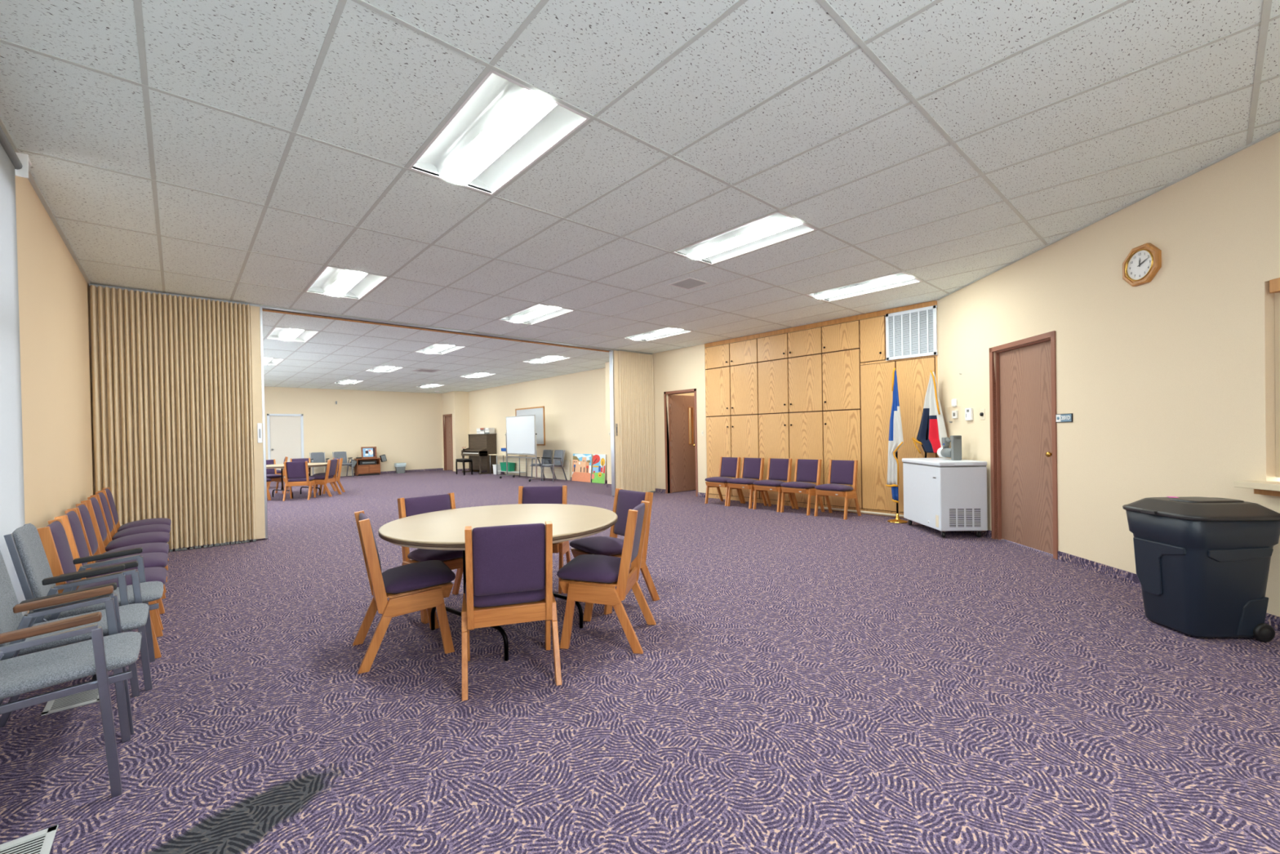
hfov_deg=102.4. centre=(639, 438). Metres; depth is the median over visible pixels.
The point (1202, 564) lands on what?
bin
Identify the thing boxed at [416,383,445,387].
ceiling light
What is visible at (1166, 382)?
wall
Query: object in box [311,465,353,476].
heater cover
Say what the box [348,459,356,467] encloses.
speaker
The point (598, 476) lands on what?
canvas painting
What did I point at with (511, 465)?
tub
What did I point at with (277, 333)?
ceiling light
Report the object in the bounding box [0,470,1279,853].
floor
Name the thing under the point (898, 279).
ceiling light
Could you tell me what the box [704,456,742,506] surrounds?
wooden chair
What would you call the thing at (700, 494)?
baseboard
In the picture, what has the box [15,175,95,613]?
wall
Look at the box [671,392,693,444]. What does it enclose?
wall
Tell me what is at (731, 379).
storage cabinet
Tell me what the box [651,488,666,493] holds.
baseboard
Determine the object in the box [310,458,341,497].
wooden chair
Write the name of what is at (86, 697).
floor vent
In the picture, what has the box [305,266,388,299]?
ceiling light
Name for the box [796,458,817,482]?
cushion
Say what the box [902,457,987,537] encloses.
chest freezer
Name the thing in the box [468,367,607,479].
wall
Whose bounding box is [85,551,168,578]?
seat cushion
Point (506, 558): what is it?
cushion
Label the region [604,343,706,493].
wall
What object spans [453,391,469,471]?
wall
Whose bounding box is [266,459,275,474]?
cushion
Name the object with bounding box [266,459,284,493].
wooden chair
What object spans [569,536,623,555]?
seat cushion
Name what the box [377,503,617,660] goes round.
round table
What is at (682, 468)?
door
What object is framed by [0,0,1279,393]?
ceiling
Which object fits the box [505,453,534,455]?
tray
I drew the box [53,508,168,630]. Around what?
wooden chair
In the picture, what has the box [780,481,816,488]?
seat cushion
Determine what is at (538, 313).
ceiling light
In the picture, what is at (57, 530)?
cushion
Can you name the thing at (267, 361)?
ceiling light
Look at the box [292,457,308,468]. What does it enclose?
cushion
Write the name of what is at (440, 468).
baseboard
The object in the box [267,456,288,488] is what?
wooden chair
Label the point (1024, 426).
door
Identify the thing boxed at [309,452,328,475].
armchair
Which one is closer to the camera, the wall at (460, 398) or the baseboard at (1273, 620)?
the baseboard at (1273, 620)
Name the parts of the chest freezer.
control plate, lid, lid handle, grille plate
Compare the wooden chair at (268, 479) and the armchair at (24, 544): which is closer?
the armchair at (24, 544)
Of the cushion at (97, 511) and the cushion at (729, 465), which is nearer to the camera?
the cushion at (97, 511)
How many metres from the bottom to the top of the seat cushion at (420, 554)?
0.107 m
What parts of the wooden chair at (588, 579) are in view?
leg, leg, rail, seat frame, post, leg, rail, post, leg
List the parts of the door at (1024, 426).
knob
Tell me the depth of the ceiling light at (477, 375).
14.61 m
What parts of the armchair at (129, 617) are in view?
backrest, leg, leg, armrest, arm frame, seat, armrest, arm frame, leg, leg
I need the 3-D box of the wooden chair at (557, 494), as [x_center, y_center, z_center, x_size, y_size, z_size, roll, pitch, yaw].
[-0.866,0.832,4.374,0.482,0.828,0.533,-1,0,2]
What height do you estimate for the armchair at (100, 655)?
0.871 m
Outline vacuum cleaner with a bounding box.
[937,435,961,460]
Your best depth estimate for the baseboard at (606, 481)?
14.64 m
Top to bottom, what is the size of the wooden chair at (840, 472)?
0.828 m
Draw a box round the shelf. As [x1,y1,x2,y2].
[497,470,525,473]
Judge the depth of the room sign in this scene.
4.78 m
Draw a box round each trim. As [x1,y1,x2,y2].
[0,116,91,285]
[88,283,652,354]
[935,128,1279,300]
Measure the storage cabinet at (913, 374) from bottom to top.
3.016 m
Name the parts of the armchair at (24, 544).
backrest, leg, leg, armrest, arm frame, seat, armrest, arm frame, leg, leg, rail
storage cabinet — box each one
[704,337,759,502]
[757,326,824,509]
[822,319,862,513]
[859,315,938,517]
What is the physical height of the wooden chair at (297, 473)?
0.828 m
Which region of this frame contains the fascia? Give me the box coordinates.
[704,300,937,347]
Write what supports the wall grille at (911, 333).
attached to the storage cabinet at (913, 374)
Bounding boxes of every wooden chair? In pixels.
[36,518,166,658]
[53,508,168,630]
[66,502,168,611]
[80,495,169,592]
[89,491,170,578]
[97,487,171,568]
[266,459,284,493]
[266,477,271,500]
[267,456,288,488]
[282,461,315,501]
[287,457,312,493]
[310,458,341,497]
[313,457,345,493]
[352,510,455,674]
[397,492,462,623]
[461,520,561,700]
[518,485,570,593]
[556,500,656,653]
[569,488,659,614]
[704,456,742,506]
[726,457,767,508]
[752,457,795,511]
[780,458,824,515]
[813,459,861,519]
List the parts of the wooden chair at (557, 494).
post, seat frame, leg, rail, post, leg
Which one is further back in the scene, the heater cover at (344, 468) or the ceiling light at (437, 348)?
the heater cover at (344, 468)
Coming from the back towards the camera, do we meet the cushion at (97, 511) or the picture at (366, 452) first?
the picture at (366, 452)
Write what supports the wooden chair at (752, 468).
on the floor
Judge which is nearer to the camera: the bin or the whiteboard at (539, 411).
the bin
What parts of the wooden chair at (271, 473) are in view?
post, seat frame, leg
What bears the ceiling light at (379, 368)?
attached to the ceiling
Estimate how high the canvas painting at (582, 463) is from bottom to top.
0.759 m
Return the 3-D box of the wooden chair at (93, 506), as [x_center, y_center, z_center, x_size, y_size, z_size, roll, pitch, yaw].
[-4.360,0.896,4.375,0.533,0.828,0.482,-1,1,-42]
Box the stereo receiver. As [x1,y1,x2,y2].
[357,460,376,465]
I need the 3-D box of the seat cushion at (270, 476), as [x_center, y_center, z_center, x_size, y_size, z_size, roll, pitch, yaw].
[-8.764,0.891,12.168,0.390,0.107,0.461,-1,1,36]
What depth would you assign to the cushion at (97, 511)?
4.20 m
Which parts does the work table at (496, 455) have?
leg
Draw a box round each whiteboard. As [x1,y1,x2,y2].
[499,414,544,481]
[515,406,545,444]
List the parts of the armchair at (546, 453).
leg, leg, backrest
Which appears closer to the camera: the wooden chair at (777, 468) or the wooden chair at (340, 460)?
the wooden chair at (777, 468)
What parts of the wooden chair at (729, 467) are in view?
leg, seat frame, leg, post, leg, post, leg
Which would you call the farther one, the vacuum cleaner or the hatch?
the vacuum cleaner
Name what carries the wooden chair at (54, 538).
on the floor
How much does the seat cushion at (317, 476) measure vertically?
0.107 m
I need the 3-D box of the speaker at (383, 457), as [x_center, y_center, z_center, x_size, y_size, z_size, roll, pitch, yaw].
[-9.268,0.701,18.527,0.254,0.270,0.148,-1,1,-42]
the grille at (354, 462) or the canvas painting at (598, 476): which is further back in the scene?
the grille at (354, 462)
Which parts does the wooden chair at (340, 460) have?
leg, post, leg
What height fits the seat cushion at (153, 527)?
0.107 m
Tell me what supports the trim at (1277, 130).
attached to the wall at (1166, 382)
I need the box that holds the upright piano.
[461,433,496,474]
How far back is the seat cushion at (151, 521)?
5.19 m
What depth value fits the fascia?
8.17 m
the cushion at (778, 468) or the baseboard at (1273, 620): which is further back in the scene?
the cushion at (778, 468)
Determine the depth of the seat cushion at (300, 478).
11.04 m
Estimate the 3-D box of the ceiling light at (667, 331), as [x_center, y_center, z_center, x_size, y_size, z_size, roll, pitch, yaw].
[0.291,-1.888,9.070,0.586,0.122,1.195,-1,1,-42]
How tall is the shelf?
0.020 m
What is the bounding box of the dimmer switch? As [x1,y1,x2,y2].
[979,408,985,419]
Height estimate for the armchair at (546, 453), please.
0.871 m
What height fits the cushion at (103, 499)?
0.359 m
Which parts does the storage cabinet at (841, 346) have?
door, door, door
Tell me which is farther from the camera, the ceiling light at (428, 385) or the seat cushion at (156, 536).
the ceiling light at (428, 385)
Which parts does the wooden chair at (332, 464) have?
rail, leg, post, rail, post, leg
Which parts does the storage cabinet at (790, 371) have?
door, door, door, door, door, door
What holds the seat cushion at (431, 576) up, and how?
on the wooden chair at (414, 587)
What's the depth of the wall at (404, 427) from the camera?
18.49 m
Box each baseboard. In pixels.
[353,467,443,475]
[457,468,469,471]
[478,470,607,483]
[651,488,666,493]
[697,492,706,497]
[968,529,991,537]
[1057,551,1279,631]
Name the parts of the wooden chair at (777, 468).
leg, seat frame, leg, post, leg, rail, post, leg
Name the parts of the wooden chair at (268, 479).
leg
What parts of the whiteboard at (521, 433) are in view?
frame, rail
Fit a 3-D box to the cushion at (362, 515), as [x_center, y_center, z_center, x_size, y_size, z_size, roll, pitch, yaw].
[-1.583,0.629,3.024,0.098,0.359,0.360,-1,1,-32]
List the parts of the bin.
moulded panel, lid, lid panel, moulded panel, moulded panel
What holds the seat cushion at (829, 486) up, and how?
on the wooden chair at (840, 472)
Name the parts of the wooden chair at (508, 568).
rail, leg, leg, post, seat frame, rail, leg, post, rail, leg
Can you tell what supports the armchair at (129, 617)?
on the floor
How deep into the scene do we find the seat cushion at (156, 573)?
3.07 m
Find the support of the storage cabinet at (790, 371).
on the floor
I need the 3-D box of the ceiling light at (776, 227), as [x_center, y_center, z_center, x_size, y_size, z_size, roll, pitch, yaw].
[0.923,-1.863,4.720,0.586,0.122,1.195,-1,1,-42]
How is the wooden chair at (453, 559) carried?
on the floor
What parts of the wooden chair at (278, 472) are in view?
post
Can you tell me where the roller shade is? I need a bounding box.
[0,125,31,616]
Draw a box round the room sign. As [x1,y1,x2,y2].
[1056,413,1072,422]
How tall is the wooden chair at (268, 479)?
0.828 m
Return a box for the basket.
[394,462,406,473]
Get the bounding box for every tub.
[492,464,501,474]
[499,462,515,471]
[501,448,506,454]
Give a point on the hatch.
(1261, 487)
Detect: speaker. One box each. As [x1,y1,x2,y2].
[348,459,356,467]
[379,454,386,462]
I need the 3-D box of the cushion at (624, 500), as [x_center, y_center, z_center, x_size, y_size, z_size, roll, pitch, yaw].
[-0.082,0.593,4.060,0.098,0.359,0.360,-1,1,-39]
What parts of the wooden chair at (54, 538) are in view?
post, post, leg, leg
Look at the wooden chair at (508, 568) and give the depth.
2.62 m
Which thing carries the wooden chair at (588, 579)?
on the floor
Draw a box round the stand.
[353,457,381,475]
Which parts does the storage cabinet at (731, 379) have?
door, door, door, door, door, door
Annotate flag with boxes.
[885,368,907,523]
[911,369,947,457]
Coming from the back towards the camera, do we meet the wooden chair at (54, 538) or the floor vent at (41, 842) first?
the wooden chair at (54, 538)
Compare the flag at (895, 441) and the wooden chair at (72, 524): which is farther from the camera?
the flag at (895, 441)
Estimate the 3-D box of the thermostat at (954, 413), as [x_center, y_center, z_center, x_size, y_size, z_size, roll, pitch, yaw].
[4.022,-0.307,6.622,0.070,0.201,0.235,-1,0,3]
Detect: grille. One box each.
[350,460,356,466]
[381,454,386,461]
[885,305,937,360]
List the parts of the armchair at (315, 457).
backrest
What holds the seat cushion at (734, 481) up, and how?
on the wooden chair at (752, 468)
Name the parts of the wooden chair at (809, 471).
leg, leg, post, seat frame, leg, rail, post, leg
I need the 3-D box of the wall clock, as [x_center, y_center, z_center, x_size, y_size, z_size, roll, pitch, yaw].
[3.879,-1.346,3.985,0.037,0.296,0.296,-1,0,3]
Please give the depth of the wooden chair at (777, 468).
8.46 m
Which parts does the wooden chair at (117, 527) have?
post, post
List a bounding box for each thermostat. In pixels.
[949,410,958,422]
[964,408,973,420]
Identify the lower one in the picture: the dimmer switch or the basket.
the basket
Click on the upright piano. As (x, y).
(481, 445)
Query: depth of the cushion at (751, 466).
8.94 m
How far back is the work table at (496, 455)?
16.68 m
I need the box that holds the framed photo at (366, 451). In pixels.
[360,446,377,458]
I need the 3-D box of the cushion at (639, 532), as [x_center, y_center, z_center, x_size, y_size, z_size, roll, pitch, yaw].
[-0.042,0.599,3.214,0.098,0.359,0.360,-1,0,11]
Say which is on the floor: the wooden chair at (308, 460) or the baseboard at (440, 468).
the wooden chair at (308, 460)
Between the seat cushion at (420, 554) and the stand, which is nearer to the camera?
the seat cushion at (420, 554)
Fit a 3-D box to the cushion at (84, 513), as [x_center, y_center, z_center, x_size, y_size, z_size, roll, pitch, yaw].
[-4.044,0.668,3.760,0.098,0.359,0.360,-1,1,-42]
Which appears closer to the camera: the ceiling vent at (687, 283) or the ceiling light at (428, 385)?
the ceiling vent at (687, 283)
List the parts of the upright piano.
panel, leg, lid, panel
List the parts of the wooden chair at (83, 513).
post, post, leg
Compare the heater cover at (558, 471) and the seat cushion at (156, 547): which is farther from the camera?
the heater cover at (558, 471)
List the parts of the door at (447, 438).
panel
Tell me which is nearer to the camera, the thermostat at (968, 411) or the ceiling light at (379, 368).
the thermostat at (968, 411)
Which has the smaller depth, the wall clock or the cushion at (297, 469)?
the wall clock
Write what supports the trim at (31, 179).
attached to the wall at (55, 313)
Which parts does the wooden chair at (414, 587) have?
post, leg, post, leg, rail, seat frame, leg, leg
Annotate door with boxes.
[266,413,304,477]
[442,413,453,471]
[663,388,697,496]
[989,330,1057,559]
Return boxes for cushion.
[46,520,76,582]
[64,511,88,565]
[76,504,97,555]
[76,566,166,590]
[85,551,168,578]
[88,497,106,541]
[95,542,168,562]
[97,492,113,532]
[104,488,118,524]
[105,531,169,551]
[111,524,170,540]
[117,518,171,532]
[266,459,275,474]
[266,474,283,478]
[286,461,306,478]
[288,475,315,481]
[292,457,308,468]
[310,474,333,479]
[328,459,337,475]
[359,512,382,573]
[382,560,455,593]
[404,493,451,516]
[407,548,462,561]
[465,582,545,607]
[471,523,545,595]
[522,485,562,503]
[556,554,631,582]
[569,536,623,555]
[613,489,645,536]
[631,502,644,562]
[704,476,732,482]
[720,457,737,477]
[727,478,757,484]
[742,457,760,479]
[753,480,784,486]
[768,457,788,480]
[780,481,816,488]
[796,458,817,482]
[814,483,853,491]
[830,459,854,484]
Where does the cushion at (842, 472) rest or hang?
on the wooden chair at (840, 472)
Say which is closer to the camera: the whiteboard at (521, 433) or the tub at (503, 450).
the whiteboard at (521, 433)
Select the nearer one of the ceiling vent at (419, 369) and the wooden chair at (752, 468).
the wooden chair at (752, 468)
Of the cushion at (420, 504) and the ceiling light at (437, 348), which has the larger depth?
the ceiling light at (437, 348)
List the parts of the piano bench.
seat, leg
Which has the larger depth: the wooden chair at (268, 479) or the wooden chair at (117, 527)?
the wooden chair at (268, 479)
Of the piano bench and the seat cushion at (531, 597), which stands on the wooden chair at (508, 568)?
the seat cushion at (531, 597)
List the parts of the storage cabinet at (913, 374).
door, door, door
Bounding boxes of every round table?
[266,462,327,498]
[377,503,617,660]
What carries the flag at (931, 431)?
on the floor
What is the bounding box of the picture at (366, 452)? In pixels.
[362,448,375,457]
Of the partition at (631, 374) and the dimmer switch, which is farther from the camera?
the partition at (631, 374)
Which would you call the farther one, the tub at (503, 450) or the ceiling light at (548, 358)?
the tub at (503, 450)
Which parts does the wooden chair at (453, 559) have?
post, rail, leg, seat frame, post, leg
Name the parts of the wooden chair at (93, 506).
post, post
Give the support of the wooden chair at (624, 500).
on the floor
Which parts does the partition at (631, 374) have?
lead post, lead panel, latch plate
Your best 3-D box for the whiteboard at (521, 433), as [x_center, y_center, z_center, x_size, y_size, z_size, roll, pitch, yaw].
[-3.518,0.261,15.166,0.510,1.881,1.830,-1,1,-42]
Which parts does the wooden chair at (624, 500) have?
seat frame, leg, post, rail, post, leg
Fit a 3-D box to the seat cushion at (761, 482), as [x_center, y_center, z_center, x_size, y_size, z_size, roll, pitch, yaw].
[2.137,0.723,8.412,0.390,0.107,0.461,-1,1,-42]
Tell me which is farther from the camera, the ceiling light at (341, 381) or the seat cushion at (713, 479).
the ceiling light at (341, 381)
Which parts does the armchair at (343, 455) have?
backrest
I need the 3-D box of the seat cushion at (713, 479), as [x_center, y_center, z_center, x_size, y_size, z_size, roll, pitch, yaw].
[1.442,0.729,9.186,0.390,0.107,0.461,-1,1,-42]
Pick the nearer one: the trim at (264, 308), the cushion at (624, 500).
the cushion at (624, 500)
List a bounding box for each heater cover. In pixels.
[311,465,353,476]
[503,457,570,479]
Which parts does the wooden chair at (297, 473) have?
leg, post, leg, rail, post, leg, rail, leg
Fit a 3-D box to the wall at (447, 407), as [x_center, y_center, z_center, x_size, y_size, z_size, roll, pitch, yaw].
[-7.362,-0.298,19.890,0.120,3.064,1.140,-1,1,-42]
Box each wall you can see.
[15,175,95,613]
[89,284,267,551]
[264,386,443,473]
[441,391,454,471]
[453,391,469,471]
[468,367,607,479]
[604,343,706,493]
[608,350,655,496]
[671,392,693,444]
[937,131,1279,617]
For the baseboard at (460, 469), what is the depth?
19.50 m
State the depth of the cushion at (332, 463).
11.76 m
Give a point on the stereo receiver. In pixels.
(366, 462)
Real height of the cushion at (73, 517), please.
0.359 m
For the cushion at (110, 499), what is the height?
0.359 m
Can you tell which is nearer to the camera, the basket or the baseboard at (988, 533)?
the baseboard at (988, 533)
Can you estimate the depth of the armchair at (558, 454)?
14.55 m
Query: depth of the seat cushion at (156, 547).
3.90 m
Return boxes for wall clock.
[1122,243,1161,286]
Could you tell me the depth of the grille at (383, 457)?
18.49 m
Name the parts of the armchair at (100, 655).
leg, arm frame, armrest, armrest, rail, arm frame, seat, cross rail, leg, leg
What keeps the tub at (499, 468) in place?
on the floor
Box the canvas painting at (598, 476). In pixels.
[591,453,606,484]
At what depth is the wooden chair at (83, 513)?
3.78 m
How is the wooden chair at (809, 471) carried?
on the floor
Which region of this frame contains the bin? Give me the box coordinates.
[1122,497,1279,642]
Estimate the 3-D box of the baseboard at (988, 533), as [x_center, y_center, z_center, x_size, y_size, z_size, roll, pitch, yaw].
[4.068,1.096,6.473,0.012,0.085,1.131,-1,0,3]
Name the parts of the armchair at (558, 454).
leg, seat, leg, backrest, leg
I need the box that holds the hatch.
[1233,277,1279,496]
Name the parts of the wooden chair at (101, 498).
post, post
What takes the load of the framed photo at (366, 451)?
on the stand
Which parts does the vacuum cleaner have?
handle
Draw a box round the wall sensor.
[951,398,957,406]
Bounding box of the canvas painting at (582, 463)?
[571,453,592,482]
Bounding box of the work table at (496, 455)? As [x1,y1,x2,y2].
[488,453,528,476]
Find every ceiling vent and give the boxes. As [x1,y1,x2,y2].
[412,368,441,372]
[668,277,709,289]
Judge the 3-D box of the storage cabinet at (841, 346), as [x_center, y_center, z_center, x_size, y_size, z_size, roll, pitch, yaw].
[3.345,-0.371,8.221,0.611,3.016,0.617,-1,1,-42]
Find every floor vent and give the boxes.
[0,824,57,853]
[40,688,99,715]
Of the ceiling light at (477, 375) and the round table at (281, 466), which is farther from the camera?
the ceiling light at (477, 375)
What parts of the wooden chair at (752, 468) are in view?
leg, seat frame, leg, post, leg, rail, post, leg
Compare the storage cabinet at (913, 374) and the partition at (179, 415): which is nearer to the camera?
the partition at (179, 415)
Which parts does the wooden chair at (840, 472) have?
leg, leg, post, seat frame, leg, rail, post, leg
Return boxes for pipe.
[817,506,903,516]
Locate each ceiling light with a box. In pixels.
[263,357,284,364]
[265,326,319,342]
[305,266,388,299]
[334,379,364,384]
[366,365,403,372]
[408,69,590,195]
[414,343,465,354]
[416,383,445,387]
[459,372,494,377]
[497,303,573,324]
[523,355,569,363]
[623,327,691,341]
[672,210,816,264]
[806,271,922,302]
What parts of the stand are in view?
door, door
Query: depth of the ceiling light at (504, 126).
3.04 m
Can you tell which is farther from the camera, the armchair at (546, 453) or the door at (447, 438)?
the door at (447, 438)
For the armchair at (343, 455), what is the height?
0.871 m
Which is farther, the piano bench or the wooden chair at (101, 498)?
the piano bench
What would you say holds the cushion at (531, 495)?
on the wooden chair at (557, 494)
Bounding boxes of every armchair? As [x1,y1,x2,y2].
[0,523,163,727]
[0,550,149,734]
[0,585,142,798]
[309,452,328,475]
[332,451,353,476]
[530,449,555,480]
[541,449,567,481]
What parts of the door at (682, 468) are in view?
panel, vision frame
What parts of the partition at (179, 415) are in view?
lead panel, latch plate, latch handle, lead post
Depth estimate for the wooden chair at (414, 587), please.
2.96 m
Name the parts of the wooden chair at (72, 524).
post, post, leg, leg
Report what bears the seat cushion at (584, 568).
on the wooden chair at (588, 579)
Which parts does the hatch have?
sill, frame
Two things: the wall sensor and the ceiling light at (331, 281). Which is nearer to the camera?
the ceiling light at (331, 281)
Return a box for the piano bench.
[455,457,472,475]
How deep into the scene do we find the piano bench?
17.59 m

